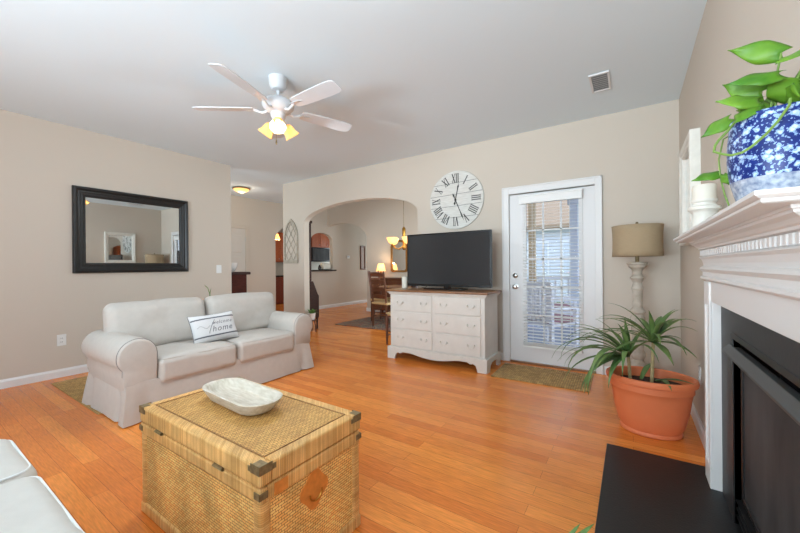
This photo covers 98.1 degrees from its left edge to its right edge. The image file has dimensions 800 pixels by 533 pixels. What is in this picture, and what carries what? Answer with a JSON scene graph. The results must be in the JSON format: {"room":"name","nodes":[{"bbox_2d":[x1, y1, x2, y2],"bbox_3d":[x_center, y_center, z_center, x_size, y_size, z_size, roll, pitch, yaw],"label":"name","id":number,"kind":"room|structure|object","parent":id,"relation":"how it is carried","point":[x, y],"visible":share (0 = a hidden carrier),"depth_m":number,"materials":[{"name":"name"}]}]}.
{"room":"living room","nodes":[
{"label":"living room","id":0,"kind":"room"},
{"bbox_2d":[0,109,231,379],"bbox_3d":[-4.183,-0.171,3.098,0.120,2.740,5.511,0,0,34],"label":"wall","id":1,"kind":"structure","parent":0,"point":[41,298],"depth_m":3.80,"materials":[{"name":"beige paint"}]},
{"bbox_2d":[0,364,88,388],"bbox_3d":[-4.115,1.154,3.061,0.016,0.088,5.511,0,0,34],"label":"baseboard","id":2,"kind":"structure","parent":1,"relation":"attached to","point":[37,377],"depth_m":3.62,"materials":[{"name":"white paint"}]},
{"bbox_2d":[57,334,65,345],"bbox_3d":[-3.658,0.796,3.754,0.009,0.120,0.076,0,0,34],"label":"wall outlet","id":3,"kind":"object","parent":1,"relation":"attached to","point":[61,339],"visible":1,"depth_m":3.75,"materials":[{"name":"white plastic"}]},
{"bbox_2d":[72,185,188,272],"bbox_3d":[-3.271,-0.414,4.318,0.042,0.972,1.199,0,0,34],"label":"wall mirror","id":4,"kind":"object","parent":1,"relation":"attached to","point":[113,231],"visible":1,"depth_m":4.24,"materials":[{"name":"black paint"}]},
{"bbox_2d":[216,265,221,272],"bbox_3d":[-2.705,0.038,5.190,0.011,0.120,0.076,0,0,34],"label":"light switch","id":5,"kind":"object","parent":1,"relation":"attached to","point":[218,267],"visible":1,"depth_m":5.18,"materials":[{"name":"white plastic"}]},
{"bbox_2d":[231,195,366,310],"bbox_3d":[-2.792,-0.186,8.896,0.120,2.740,9.100,0,0,34],"label":"wall","id":6,"kind":"structure","parent":0,"point":[264,219],"depth_m":9.50,"materials":[{"name":"beige paint"}]},
{"bbox_2d":[231,224,248,291],"bbox_3d":[-3.668,0.142,7.451,0.023,2.100,0.920,0,0,34],"label":"door","id":7,"kind":"structure","parent":6,"relation":"in","point":[239,233],"depth_m":7.67,"materials":[{"name":"beige paint"}]},
{"bbox_2d":[319,300,366,308],"bbox_3d":[-2.746,1.140,8.826,0.016,0.088,8.980,0,0,34],"label":"baseboard","id":8,"kind":"structure","parent":6,"relation":"attached to","point":[360,301],"depth_m":10.34,"materials":[{"name":"white paint"}]},
{"bbox_2d":[360,246,365,269],"bbox_3d":[-1.193,-0.281,11.159,0.027,0.760,0.240,0,0,34],"label":"picture frame","id":9,"kind":"object","parent":6,"relation":"attached to","point":[362,248],"visible":1,"depth_m":11.15,"materials":[{"name":"brown wood"}]},
{"bbox_2d":[361,247,363,267],"bbox_3d":[-1.201,-0.281,11.164,0.009,0.680,0.160,0,0,34],"label":"print","id":10,"kind":"object","parent":9,"relation":"attached to","point":[362,248],"depth_m":11.15,"materials":[{"name":"white paper"}]},
{"bbox_3d":[-2.251,0.113,9.757,0.380,0.039,0.930,0,0,34],"label":"trim","id":11,"kind":"structure","parent":6,"relation":"attached to","visible":0},
{"bbox_2d":[320,263,329,269],"bbox_3d":[-2.127,0.001,9.908,0.170,0.182,0.300,0,0,34],"label":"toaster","id":12,"kind":"object","parent":11,"relation":"on","point":[324,266],"visible":0.91,"depth_m":9.81,"materials":[{"name":"silver metal"}]},
{"bbox_2d":[0,302,704,532],"bbox_3d":[-1.680,1.225,6.107,10.607,0.100,13.520,0,0,34],"label":"floor","id":13,"kind":"structure","parent":0,"point":[445,446],"depth_m":2.28,"materials":[{"name":"brown wood"}]},
{"bbox_2d":[0,439,84,532],"bbox_3d":[-1.283,0.732,0.708,1.864,0.866,0.902,0,0,34],"label":"slipcovered sofa","id":14,"kind":"object","parent":13,"relation":"on","point":[27,503],"visible":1,"depth_m":0.99,"materials":[{"name":"fabric"}]},
{"bbox_2d":[0,439,37,484],"bbox_3d":[-1.573,0.777,1.073,0.432,0.239,0.580,0,0,34],"label":"seat cushion","id":15,"kind":"object","parent":14,"relation":"on","point":[14,465],"depth_m":1.20,"materials":[{"name":"fabric"}]},
{"bbox_2d":[0,477,84,532],"bbox_3d":[-1.145,0.773,0.787,0.576,0.238,0.580,0,0,34],"label":"seat cushion","id":16,"kind":"object","parent":14,"relation":"on","point":[27,504],"depth_m":0.95,"materials":[{"name":"fabric"}]},
{"bbox_2d":[51,376,101,414],"bbox_3d":[-2.517,1.181,3.838,1.365,0.006,1.663,0,0,34],"label":"jute rug","id":17,"kind":"object","parent":13,"relation":"on","point":[74,388],"visible":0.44,"depth_m":3.39,"materials":[{"name":"beige wicker"}]},
{"bbox_2d":[81,292,313,427],"bbox_3d":[-1.875,0.736,3.511,0.901,0.866,1.866,0,0,34],"label":"slipcovered sofa","id":18,"kind":"object","parent":13,"relation":"on","point":[144,352],"visible":0.84,"depth_m":3.08,"materials":[{"name":"fabric"}]},
{"bbox_2d":[102,297,204,345],"bbox_3d":[-2.252,0.532,3.259,0.262,0.451,0.823,0,0,34],"label":"cushion","id":19,"kind":"object","parent":18,"relation":"on","point":[164,321],"depth_m":3.15,"materials":[{"name":"fabric"}]},
{"bbox_2d":[156,340,236,381],"bbox_3d":[-1.940,0.818,3.153,0.580,0.243,0.655,0,0,34],"label":"seat cushion","id":20,"kind":"object","parent":18,"relation":"on","point":[176,360],"depth_m":2.99,"materials":[{"name":"fabric"}]},
{"bbox_2d":[187,310,238,343],"bbox_3d":[-1.795,0.589,3.354,0.170,0.278,0.442,0,0,34],"label":"throw pillow","id":21,"kind":"object","parent":18,"relation":"on","point":[219,326],"visible":0.94,"depth_m":3.29,"materials":[{"name":"white fabric"}]},
{"bbox_2d":[203,292,274,331],"bbox_3d":[-1.790,0.527,3.954,0.255,0.449,0.823,0,0,34],"label":"cushion","id":22,"kind":"object","parent":18,"relation":"on","point":[250,310],"depth_m":3.89,"materials":[{"name":"fabric"}]},
{"bbox_2d":[220,328,293,362],"bbox_3d":[-1.569,0.815,3.708,0.580,0.239,0.655,0,0,34],"label":"seat cushion","id":23,"kind":"object","parent":18,"relation":"on","point":[253,345],"depth_m":3.55,"materials":[{"name":"fabric"}]},
{"bbox_2d":[231,272,250,292],"bbox_3d":[-2.960,0.639,5.466,0.478,1.095,1.040,0,0,34],"label":"chest","id":24,"kind":"object","parent":13,"relation":"on","point":[239,279],"visible":0.2,"depth_m":5.62,"materials":[{"name":"brown wood"}]},
{"bbox_2d":[231,263,237,271],"bbox_3d":[-2.781,0.015,5.668,0.240,0.150,0.240,0,0,34],"label":"ceramic bowl","id":25,"kind":"object","parent":24,"relation":"on","point":[233,265],"visible":0.34,"depth_m":5.62,"materials":[{"name":"white ceramic"}]},
{"bbox_2d":[139,377,360,532],"bbox_3d":[-0.713,0.915,1.612,0.953,0.507,0.522,0,0,34],"label":"wicker trunk","id":26,"kind":"object","parent":13,"relation":"on","point":[293,466],"visible":0.86,"depth_m":1.41,"materials":[{"name":"wicker"}]},
{"bbox_2d":[202,378,282,415],"bbox_3d":[-0.769,0.630,1.681,0.519,0.062,0.208,0,0,37],"label":"dough bowl","id":27,"kind":"object","parent":26,"relation":"on","point":[242,396],"visible":1,"depth_m":1.68,"materials":[{"name":"white wood"}]},
{"bbox_2d":[276,277,283,303],"bbox_3d":[-3.512,0.759,12.088,0.666,0.860,3.600,0,0,34],"label":"base cabinet","id":28,"kind":"object","parent":13,"relation":"on","point":[279,280],"visible":0.06,"depth_m":11.07,"materials":[{"name":"brown wood"}]},
{"bbox_2d":[309,221,318,328],"bbox_3d":[-1.809,0.166,6.625,0.553,2.020,0.250,0,0,34],"label":"secretary desk","id":29,"kind":"object","parent":13,"relation":"on","point":[314,297],"visible":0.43,"depth_m":6.42,"materials":[{"name":"brown wood"}]},
{"bbox_2d":[309,223,311,280],"bbox_3d":[-1.862,-0.273,6.540,0.505,1.100,0.045,0,0,34],"label":"bookcase","id":30,"kind":"object","parent":29,"relation":"attached to","point":[310,279],"depth_m":6.40,"materials":[{"name":"wood"}]},
{"bbox_2d":[311,319,316,331],"bbox_3d":[-1.587,1.063,6.251,0.183,0.218,0.185,0,0,34],"label":"plant stand","id":31,"kind":"object","parent":13,"relation":"on","point":[314,320],"visible":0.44,"depth_m":6.23,"materials":[{"name":"brown wood"}]},
{"bbox_2d":[308,309,315,319],"bbox_3d":[-1.564,0.860,6.272,0.209,0.187,0.184,-1,0,-16],"label":"potted plant","id":32,"kind":"object","parent":31,"relation":"on","point":[311,313],"visible":0.98,"depth_m":6.21,"materials":[{"name":"green plant"}]},
{"bbox_2d":[335,316,390,330],"bbox_3d":[0.146,1.154,6.913,2.550,0.010,1.450,0,0,34],"label":"dining rug","id":33,"kind":"object","parent":13,"relation":"on","point":[379,324],"visible":0.29,"depth_m":7.05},
{"bbox_2d":[368,270,390,320],"bbox_3d":[-0.371,0.618,7.439,0.495,1.071,0.468,0,0,28],"label":"dining chair","id":34,"kind":"object","parent":33,"relation":"on","point":[378,278],"visible":0.42,"depth_m":7.46,"materials":[{"name":"brown wood"}]},
{"bbox_2d":[369,271,390,328],"bbox_3d":[-0.270,0.617,6.674,0.495,1.071,0.468,-1,0,-44],"label":"dining chair","id":35,"kind":"object","parent":33,"relation":"on","point":[385,302],"visible":0.73,"depth_m":6.52,"materials":[{"name":"brown wood"}]},
{"bbox_2d":[379,285,410,288],"bbox_3d":[0.175,0.769,7.006,1.200,0.751,1.200,0,0,34],"label":"dining table","id":36,"kind":"object","parent":33,"relation":"on","point":[387,286],"visible":0.14,"depth_m":6.86,"materials":[{"name":"brown wood"}]},
{"bbox_2d":[372,277,401,314],"bbox_3d":[-0.010,0.715,8.216,1.410,0.890,0.461,0,0,34],"label":"sideboard","id":37,"kind":"object","parent":13,"relation":"on","point":[389,280],"visible":0.23,"depth_m":8.14,"materials":[{"name":"brown wood"}]},
{"bbox_2d":[376,264,385,277],"bbox_3d":[-0.466,0.103,8.487,0.232,0.340,0.232,0,0,34],"label":"table lamp","id":38,"kind":"object","parent":37,"relation":"on","point":[380,267],"visible":0.67,"depth_m":8.42,"materials":[{"name":"beige fabric"}]},
{"bbox_2d":[386,286,417,344],"bbox_3d":[0.109,0.624,5.221,0.495,1.071,0.468,0,0,34],"label":"dining chair","id":39,"kind":"object","parent":13,"relation":"on","point":[387,313],"visible":0.12,"depth_m":5.15,"materials":[{"name":"brown wood"}]},
{"bbox_2d":[385,287,501,373],"bbox_3d":[0.509,0.721,4.266,1.350,0.872,0.487,0,0,34],"label":"dresser","id":40,"kind":"object","parent":13,"relation":"on","point":[436,325],"visible":1,"depth_m":4.02,"materials":[{"name":"white paint"}]},
{"bbox_2d":[402,277,407,287],"bbox_3d":[0.063,0.209,4.648,0.076,0.158,0.076,0,0,34],"label":"pillar candle","id":41,"kind":"object","parent":40,"relation":"on","point":[404,279],"visible":0.88,"depth_m":4.62,"materials":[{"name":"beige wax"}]},
{"bbox_2d":[407,229,492,290],"bbox_3d":[0.577,-0.069,4.299,1.143,0.706,0.213,0,0,34],"label":"television","id":42,"kind":"object","parent":40,"relation":"on","point":[447,260],"visible":0.99,"depth_m":4.25,"materials":[{"name":"black plastic"}]},
{"bbox_2d":[491,363,592,391],"bbox_3d":[1.482,1.142,3.629,0.910,0.013,0.550,0,0,32],"label":"door mat","id":43,"kind":"object","parent":13,"relation":"on","point":[536,375],"visible":0.97,"depth_m":3.59,"materials":[{"name":"beige wicker"}]},
{"bbox_2d":[569,524,593,532],"bbox_3d":[0.453,1.008,1.108,0.272,0.300,0.300,0,0,34],"label":"houseplant","id":44,"kind":"object","parent":13,"relation":"on","point":[585,530],"visible":1,"depth_m":1.15,"materials":[{"name":"green plant"}]},
{"bbox_2d":[552,303,699,440],"bbox_3d":[1.575,0.711,2.485,0.881,0.873,0.780,0,0,34],"label":"potted plant","id":45,"kind":"object","parent":13,"relation":"on","point":[650,402],"visible":1,"depth_m":2.35,"materials":[{"name":"ceramic"}]},
{"bbox_2d":[611,222,663,366],"bbox_3d":[2.235,0.360,3.266,0.410,1.562,0.410,0,0,34],"label":"floor lamp","id":46,"kind":"object","parent":13,"relation":"on","point":[636,240],"visible":0.86,"depth_m":3.20,"materials":[{"name":"linen"},{"name":"white painted wood"}]},
{"bbox_2d":[595,443,742,532],"bbox_3d":[1.089,1.137,1.394,0.526,0.030,1.596,0,0,34],"label":"hearth slab","id":47,"kind":"object","parent":13,"relation":"on","point":[641,492],"visible":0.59,"depth_m":1.68,"materials":[{"name":"black stone"}]},
{"bbox_2d":[673,186,799,532],"bbox_3d":[1.353,0.482,1.219,0.485,1.275,1.611,0,0,34],"label":"fireplace","id":48,"kind":"object","parent":47,"relation":"on","point":[750,253],"visible":1,"depth_m":1.18,"materials":[{"name":"white wood"}]},
{"bbox_2d":[687,183,721,227],"bbox_3d":[1.528,-0.283,1.744,0.132,0.250,0.132,0,0,34],"label":"candle holder","id":49,"kind":"object","parent":48,"relation":"on","point":[704,206],"visible":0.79,"depth_m":1.71,"materials":[{"name":"white ceramic"}]},
{"bbox_2d":[692,183,716,199],"bbox_3d":[1.527,-0.371,1.744,0.094,0.074,0.094,0,0,34],"label":"candle","id":50,"kind":"object","parent":49,"relation":"on","point":[708,191],"depth_m":1.71,"materials":[{"name":"beige wax"}]},
{"bbox_2d":[673,186,799,242],"bbox_3d":[1.222,-0.142,1.302,0.185,0.025,1.611,0,0,34],"label":"mantel shelf","id":51,"kind":"object","parent":48,"relation":"attached to","point":[758,206],"depth_m":0.83,"materials":[{"name":"white wood"}]},
{"bbox_2d":[691,40,799,205],"bbox_3d":[0.865,-0.337,0.829,0.239,0.370,0.250,0,0,34],"label":"planter","id":52,"kind":"object","parent":48,"relation":"on","point":[763,144],"visible":0.94,"depth_m":0.79,"materials":[{"name":"ceramic"}]},
{"bbox_2d":[722,344,799,425],"bbox_3d":[1.240,0.379,1.201,0.048,0.055,0.890,0,0,34],"label":"hood","id":53,"kind":"object","parent":48,"relation":"attached to","point":[779,391],"depth_m":1.09,"materials":[{"name":"grey metal"}]},
{"bbox_2d":[0,0,706,203],"bbox_3d":[-1.705,-1.625,6.106,10.607,0.120,13.520,0,0,34],"label":"ceiling","id":54,"kind":"structure","parent":0,"point":[415,77],"depth_m":2.75,"materials":[{"name":"white paint"}]},
{"bbox_2d":[232,186,249,193],"bbox_3d":[-3.132,-1.495,6.855,0.330,0.115,0.330,0,0,34],"label":"flush ceiling light","id":55,"kind":"object","parent":54,"relation":"attached to","point":[240,189],"visible":1,"depth_m":6.76,"materials":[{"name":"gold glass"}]},
{"bbox_2d":[192,63,351,144],"bbox_3d":[-0.971,-1.287,2.864,1.256,0.565,1.314,0,0,34],"label":"ceiling fan","id":56,"kind":"object","parent":54,"relation":"hanging from","point":[278,106],"visible":1,"depth_m":2.82,"materials":[{"name":"white"}]},
{"bbox_2d":[588,70,610,93],"bbox_3d":[1.728,-1.588,2.997,0.150,0.012,0.340,0,0,34],"label":"ceiling vent","id":57,"kind":"object","parent":54,"relation":"in","point":[599,82],"visible":1,"depth_m":2.98,"materials":[{"name":"white metal"}]},
{"bbox_2d":[327,199,417,307],"bbox_3d":[0.134,-0.442,8.492,5.200,3.200,0.120,0,0,34],"label":"wall","id":58,"kind":"structure","parent":0,"point":[380,219],"depth_m":8.87,"materials":[{"name":"beige paint"}]},
{"bbox_2d":[390,240,406,271],"bbox_3d":[-0.023,-0.256,8.507,0.490,0.790,0.028,0,0,34],"label":"arched mirror","id":59,"kind":"object","parent":58,"relation":"attached to","point":[398,257],"visible":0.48,"depth_m":8.51,"materials":[{"name":"gold metal"}]},
{"bbox_2d":[283,99,680,372],"bbox_3d":[0.317,-0.212,4.974,6.007,2.740,0.120,0,0,34],"label":"wall","id":60,"kind":"structure","parent":0,"point":[635,152],"depth_m":3.84,"materials":[{"name":"beige paint"}]},
{"bbox_2d":[283,219,298,263],"bbox_3d":[-2.030,-0.472,6.448,0.390,0.830,0.028,0,0,34],"label":"wall panel","id":61,"kind":"object","parent":60,"relation":"attached to","point":[285,261],"visible":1,"depth_m":6.44,"materials":[{"name":"grey wood"}]},
{"bbox_2d":[430,170,483,228],"bbox_3d":[0.737,-0.881,4.594,0.770,0.770,0.037,0,0,34],"label":"wall clock","id":62,"kind":"object","parent":60,"relation":"attached to","point":[457,199],"visible":1,"depth_m":4.57,"materials":[{"name":"grey"}]},
{"bbox_2d":[502,175,603,374],"bbox_3d":[1.726,0.093,4.001,1.063,2.105,0.178,0,0,34],"label":"door","id":63,"kind":"structure","parent":60,"relation":"in","point":[590,224],"depth_m":3.97,"materials":[{"name":"white paint"}]},
{"bbox_2d":[518,188,582,353],"bbox_3d":[1.700,0.053,3.941,0.679,1.785,0.062,0,0,34],"label":"window blind","id":64,"kind":"object","parent":63,"relation":"attached to","point":[574,193],"visible":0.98,"depth_m":3.92,"materials":[{"name":"white plastic"}]},
{"bbox_2d":[500,352,607,374],"bbox_3d":[0.241,1.115,4.951,5.887,0.088,0.016,0,0,34],"label":"baseboard","id":65,"kind":"structure","parent":60,"relation":"attached to","point":[501,354],"depth_m":3.67,"materials":[{"name":"white paint"}]},
{"bbox_2d":[679,0,799,531],"bbox_3d":[0.857,-0.215,0.481,0.120,2.740,6.754,0,0,34],"label":"wall","id":66,"kind":"structure","parent":0,"point":[725,25],"depth_m":1.94,"materials":[{"name":"beige paint"}]},
{"bbox_2d":[679,128,700,245],"bbox_3d":[2.141,-0.545,2.574,0.061,0.755,0.625,0,0,34],"label":"framed mirror","id":67,"kind":"object","parent":66,"relation":"attached to","point":[690,152],"visible":0.66,"depth_m":2.60,"materials":[{"name":"glass"},{"name":"white painted wood"}]},
{"bbox_2d":[690,401,704,448],"bbox_3d":[2.217,1.098,2.624,0.016,0.088,1.694,0,0,34],"label":"baseboard","id":68,"kind":"structure","parent":66,"relation":"attached to","point":[700,428],"depth_m":2.39,"materials":[{"name":"white paint"}]},
{"bbox_2d":[698,365,700,384],"bbox_3d":[2.056,0.744,2.383,0.009,0.120,0.076,0,0,34],"label":"wall outlet","id":69,"kind":"object","parent":66,"relation":"attached to","point":[699,367],"visible":0.95,"depth_m":2.37,"materials":[{"name":"white plastic"}]},
{"bbox_3d":[-2.832,-0.187,11.159,3.100,2.740,6.420,0,0,34],"label":"wall","id":70,"kind":"structure","parent":0,"visible":0},
{"bbox_2d":[275,232,282,261],"bbox_3d":[-4.086,-0.625,11.380,0.516,0.960,1.800,0,0,34],"label":"upper cabinet","id":71,"kind":"object","parent":70,"relation":"attached to","point":[278,243],"visible":0.16,"depth_m":11.24,"materials":[{"name":"brown wood"}]},
{"bbox_2d":[276,262,328,274],"bbox_3d":[-3.799,0.062,12.275,0.007,0.460,3.600,0,0,34],"label":"backsplash","id":72,"kind":"structure","parent":70,"relation":"attached to","point":[279,265],"depth_m":11.92,"materials":[{"name":"beige tile"}]},
{"bbox_2d":[311,247,329,261],"bbox_3d":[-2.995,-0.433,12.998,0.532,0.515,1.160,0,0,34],"label":"microwave","id":73,"kind":"object","parent":70,"relation":"attached to","point":[317,254],"visible":0.73,"depth_m":12.70,"materials":[{"name":"black metal"}]},
{"bbox_2d":[311,233,329,247],"bbox_3d":[-3.006,-0.981,13.002,0.516,0.570,1.200,0,0,34],"label":"upper cabinet","id":74,"kind":"object","parent":70,"relation":"attached to","point":[319,240],"visible":0.55,"depth_m":12.72,"materials":[{"name":"brown wood"}]},
{"bbox_3d":[0.229,-2.103,8.655,5.440,0.120,6.166,0,0,34],"label":"ceiling","id":75,"kind":"structure","parent":0,"visible":0},
{"bbox_2d":[387,201,406,249],"bbox_3d":[0.064,-1.181,6.840,0.718,1.720,0.722,0,0,34],"label":"chandelier","id":76,"kind":"object","parent":75,"relation":"hanging from","point":[392,240],"visible":0.53,"depth_m":6.78,"materials":[{"name":"gold metal"}]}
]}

